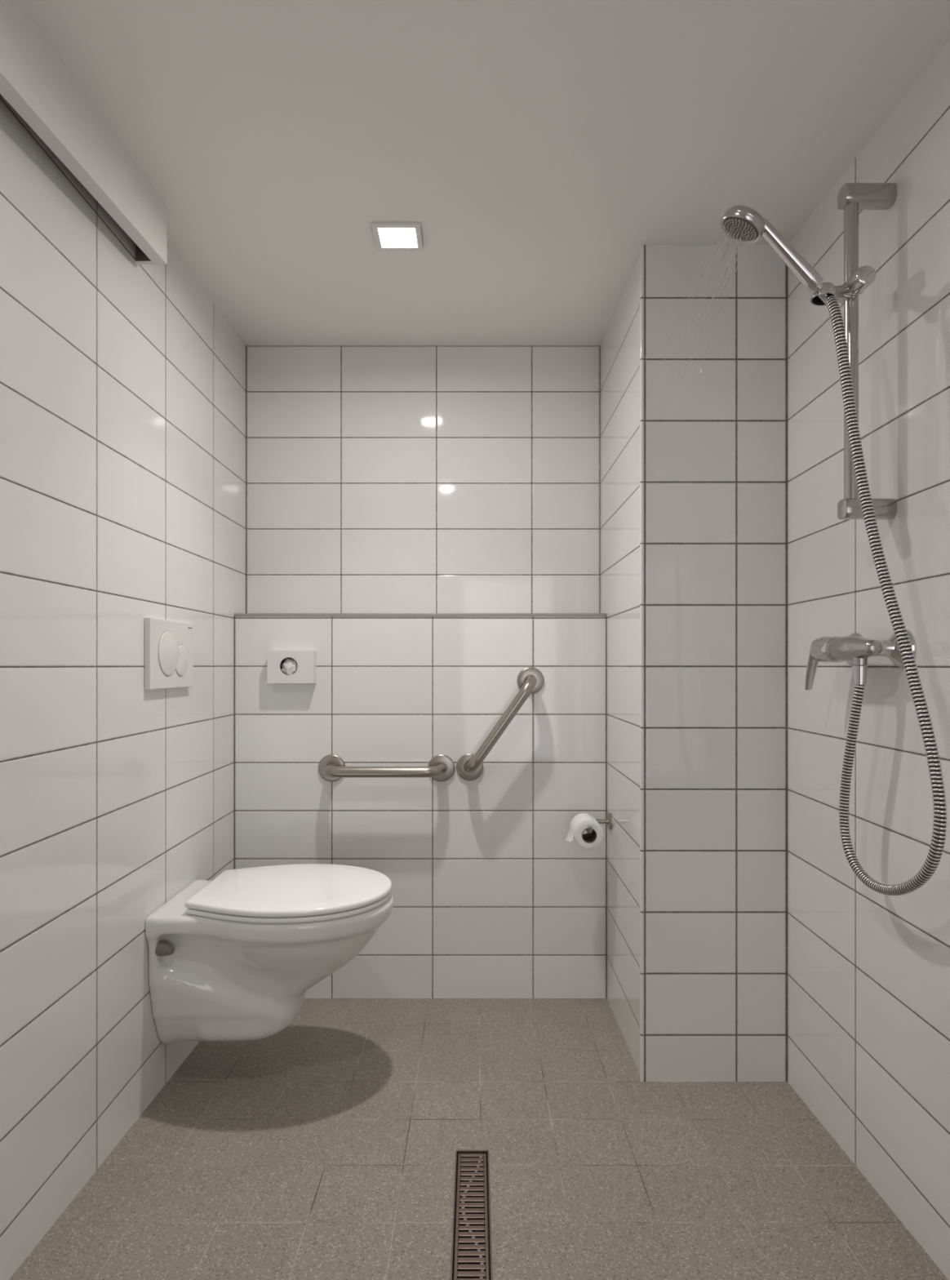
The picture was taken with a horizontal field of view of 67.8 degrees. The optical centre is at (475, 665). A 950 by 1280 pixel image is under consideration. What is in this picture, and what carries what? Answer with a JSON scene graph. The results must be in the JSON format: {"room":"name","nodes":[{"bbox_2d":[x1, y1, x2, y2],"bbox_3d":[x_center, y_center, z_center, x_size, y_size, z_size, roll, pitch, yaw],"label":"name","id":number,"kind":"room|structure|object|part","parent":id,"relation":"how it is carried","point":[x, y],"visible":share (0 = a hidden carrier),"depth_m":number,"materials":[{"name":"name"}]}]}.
{"room":"accessible bathroom","nodes":[
{"label":"accessible bathroom","id":0,"kind":"room"},
{"bbox_2d":[0,93,246,1279],"bbox_3d":[-0.760,-0.003,0.512,0.080,2.007,3.425,0,0,0],"label":"wall","id":1,"kind":"structure","parent":0,"point":[123,384],"depth_m":1.34,"materials":[{"name":"tile"}]},
{"bbox_2d":[0,0,167,264],"bbox_3d":[-0.690,-0.865,0.307,0.061,0.233,2.414,0,0,0],"label":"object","id":2,"kind":"object","parent":1,"relation":"attached to","point":[35,81],"visible":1,"depth_m":1.17,"materials":[{"name":"white"}]},
{"bbox_2d":[144,617,193,689],"bbox_3d":[-0.713,-0.026,1.657,0.016,0.158,0.236,0,0,0],"label":"flush plate","id":3,"kind":"object","parent":1,"relation":"attached to","point":[168,644],"visible":1,"depth_m":1.62,"materials":[{"name":"white plastic"}]},
{"bbox_2d":[145,863,393,1043],"bbox_3d":[-0.457,0.698,1.682,0.526,0.361,0.364,0,0,0],"label":"toilet","id":4,"kind":"object","parent":1,"relation":"attached to","point":[234,956],"visible":1,"depth_m":1.58,"materials":[{"name":"white ceramic"}]},
{"bbox_3d":[-0.419,0.526,1.682,0.442,0.017,0.364,0,0,0],"label":"lid","id":5,"kind":"part","parent":4,"relation":"part of","materials":[{"name":"white plastic"}]},
{"bbox_3d":[-0.420,0.543,1.682,0.438,0.011,0.360,0,0,0],"label":"seat","id":6,"kind":"part","parent":4,"relation":"part of","materials":[{"name":"white plastic"}]},
{"bbox_2d":[234,616,606,998],"bbox_3d":[-0.163,0.424,2.170,1.114,1.143,0.110,0,0,0],"label":"wall","id":7,"kind":"structure","parent":0,"point":[491,900],"depth_m":2.12,"materials":[{"name":"tile"}]},
{"bbox_2d":[266,650,316,683],"bbox_3d":[-0.543,0.004,2.096,0.136,0.096,0.037,0,0,0],"label":"dispenser","id":8,"kind":"object","parent":7,"relation":"attached to","point":[306,672],"visible":1,"depth_m":2.08,"materials":[{"name":"white plastic"}]},
{"bbox_2d":[280,657,297,675],"bbox_3d":[-0.545,0.007,2.095,0.060,0.060,0.028,0,0,0],"label":"plastic bag","id":9,"kind":"object","parent":8,"relation":"in","point":[290,666],"visible":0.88,"depth_m":2.08,"materials":[{"name":"white plastic"}]},
{"bbox_2d":[318,754,454,782],"bbox_3d":[-0.264,0.306,2.066,0.408,0.081,0.099,0,0,0],"label":"grab bar","id":10,"kind":"object","parent":7,"relation":"attached to","point":[331,767],"visible":1,"depth_m":2.03,"materials":[{"name":"metal"}]},
{"bbox_2d":[456,666,544,780],"bbox_3d":[0.075,0.174,2.066,0.262,0.339,0.099,0,0,0],"label":"grab bar","id":11,"kind":"object","parent":7,"relation":"attached to","point":[469,766],"visible":1,"depth_m":2.03,"materials":[{"name":"metal"}]},
{"bbox_2d":[246,346,599,613],"bbox_3d":[-0.163,-0.003,2.265,1.114,2.007,0.080,0,0,0],"label":"wall","id":12,"kind":"structure","parent":0,"point":[380,479],"depth_m":2.23,"materials":[{"name":"tile"}]},
{"bbox_2d":[234,613,606,616],"bbox_3d":[-0.163,-0.152,2.168,1.114,0.010,0.113,0,0,0],"label":"trim","id":13,"kind":"structure","parent":12,"relation":"attached to","point":[235,614],"depth_m":2.11,"materials":[{"name":"grey"}]},
{"bbox_2d":[8,998,948,1279],"bbox_3d":[0.006,0.985,0.472,1.452,0.132,3.505,0,0,0],"label":"floor","id":14,"kind":"structure","parent":0,"point":[324,1146],"depth_m":1.35,"materials":[{"name":"tile"}]},
{"bbox_2d":[449,1150,493,1279],"bbox_3d":[-0.005,0.957,0.853,0.066,0.078,1.105,0,0,0],"label":"floor drain","id":15,"kind":"object","parent":14,"relation":"in","point":[471,1242],"visible":1,"depth_m":1.23,"materials":[{"name":"silver metal"}]},
{"bbox_2d":[19,0,949,346],"bbox_3d":[0.006,-1.006,0.512,1.612,0.127,3.585,0,0,0],"label":"ceiling","id":16,"kind":"structure","parent":0,"point":[535,147],"depth_m":1.29,"materials":[{"name":"white paint"}]},
{"bbox_2d":[371,222,423,250],"bbox_3d":[-0.176,-0.982,1.617,0.110,0.009,0.100,0,0,0],"label":"recessed light","id":17,"kind":"object","parent":16,"relation":"in","point":[388,236],"visible":1,"depth_m":1.61,"materials":[{"name":"white plastic"}]},
{"bbox_2d":[377,227,417,246],"bbox_3d":[-0.176,-0.982,1.617,0.083,0.002,0.075,0,0,0],"label":"diffuser","id":18,"kind":"object","parent":17,"relation":"attached to","point":[387,237],"depth_m":1.62,"materials":[{"name":"white plastic"}]},
{"bbox_2d":[600,244,787,1081],"bbox_3d":[0.603,-0.002,1.981,0.418,2.013,0.648,0,0,0],"label":"wall pillar","id":19,"kind":"structure","parent":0,"point":[716,460],"depth_m":1.66,"materials":[{"name":"tile"}]},
{"bbox_2d":[586,813,612,833],"bbox_3d":[0.350,0.452,1.993,0.088,0.048,0.163,0,0,0],"label":"toilet roll holder","id":20,"kind":"object","parent":19,"relation":"attached to","point":[608,821],"visible":0.58,"depth_m":2.04,"materials":[{"name":"metal"}]},
{"bbox_2d":[564,813,604,850],"bbox_3d":[0.305,0.464,1.980,0.096,0.082,0.096,0,0,0],"label":"toilet roll","id":21,"kind":"object","parent":20,"relation":"on","point":[580,822],"visible":0.98,"depth_m":1.93,"materials":[{"name":"white paper"}]},
{"bbox_3d":[0.347,0.448,1.984,0.082,0.022,0.145,0,0,0],"label":"arm","id":22,"kind":"part","parent":20,"relation":"part of","materials":[{"name":"metal"}]},
{"bbox_2d":[640,244,644,1081],"bbox_3d":[0.393,-0.006,1.660,0.010,1.961,0.010,0,0,0],"label":"trim","id":23,"kind":"structure","parent":19,"relation":"attached to","point":[642,246],"depth_m":1.66,"materials":[{"name":"metal"}]},
{"bbox_2d":[787,39,949,1279],"bbox_3d":[0.772,-0.006,0.229,0.080,1.961,2.857,0,0,0],"label":"wall","id":24,"kind":"structure","parent":0,"point":[868,971],"depth_m":1.28,"materials":[{"name":"tile"}]},
{"bbox_2d":[810,182,897,519],"bbox_3d":[0.652,-0.550,1.225,0.168,0.584,0.074,0,0,-8],"label":"shower rail","id":25,"kind":"object","parent":24,"relation":"attached to","point":[852,197],"visible":0.9,"depth_m":1.23,"materials":[{"name":"silver metal"}]},
{"bbox_2d":[720,204,829,302],"bbox_3d":[0.498,-0.679,1.182,0.206,0.129,0.071,0,0,-24],"label":"shower","id":26,"kind":"object","parent":25,"relation":"on","point":[743,218],"visible":0.97,"depth_m":1.17,"materials":[{"name":"silver metal"}]},
{"bbox_2d":[648,225,750,406],"bbox_3d":[0.364,-0.567,1.162,0.165,0.302,0.077,0,0,23],"label":"water spray","id":27,"kind":"object","parent":26,"relation":"attached to","point":[737,248],"visible":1,"depth_m":1.16,"materials":[{"name":"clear liquid"}]},
{"bbox_3d":[0.434,-0.713,1.155,0.053,0.030,0.058,0,0,0],"label":"nozzle plate","id":28,"kind":"part","parent":26,"relation":"part of","materials":[{"name":"grey rubber"}]},
{"bbox_3d":[0.535,-0.676,1.181,0.141,0.124,0.028,0,0,-15],"label":"handle","id":29,"kind":"part","parent":26,"relation":"part of","materials":[{"name":"silver metal"}]},
{"bbox_2d":[810,282,836,306],"bbox_3d":[0.591,-0.631,1.199,0.039,0.026,0.040,0,0,0],"label":"holder","id":30,"kind":"object","parent":25,"relation":"on","point":[828,287],"depth_m":1.19,"materials":[{"name":"silver metal"}]},
{"bbox_3d":[0.630,-0.645,1.222,0.076,0.054,0.030,0,0,-36],"label":"holder arm","id":31,"kind":"part","parent":25,"relation":"part of","materials":[{"name":"silver metal"}]},
{"bbox_3d":[0.661,-0.659,1.208,0.034,0.034,0.034,0,0,0],"label":"clamp knob","id":32,"kind":"part","parent":25,"relation":"part of","materials":[{"name":"silver metal"}]},
{"bbox_2d":[804,629,915,689],"bbox_3d":[0.691,-0.007,1.295,0.082,0.112,0.243,0,0,0],"label":"shower mixer","id":33,"kind":"object","parent":24,"relation":"attached to","point":[854,649],"visible":0.95,"depth_m":1.24,"materials":[{"name":"silver metal"}]},
{"bbox_3d":[0.673,-0.004,1.384,0.033,0.105,0.066,0,0,0],"label":"lever blade","id":34,"kind":"part","parent":33,"relation":"part of","materials":[{"name":"silver metal"}]},
{"bbox_3d":[0.675,-0.030,1.347,0.050,0.050,0.069,0,0,0],"label":"lever","id":35,"kind":"part","parent":33,"relation":"part of","materials":[{"name":"silver metal"}]},
{"bbox_2d":[852,657,867,665],"bbox_3d":[0.675,-0.009,1.240,0.025,0.018,0.025,0,0,0],"label":"outlet","id":36,"kind":"object","parent":33,"relation":"attached to","point":[855,660],"depth_m":1.23,"materials":[{"name":"silver metal"}]},
{"bbox_2d":[823,293,947,896],"bbox_3d":[0.636,-0.125,1.154,0.104,1.010,0.287,0,0,0],"label":"shower hose","id":37,"kind":"object","parent":33,"relation":"attached to","point":[860,673],"visible":1,"depth_m":1.12,"materials":[{"name":"silver metal"}]}
]}

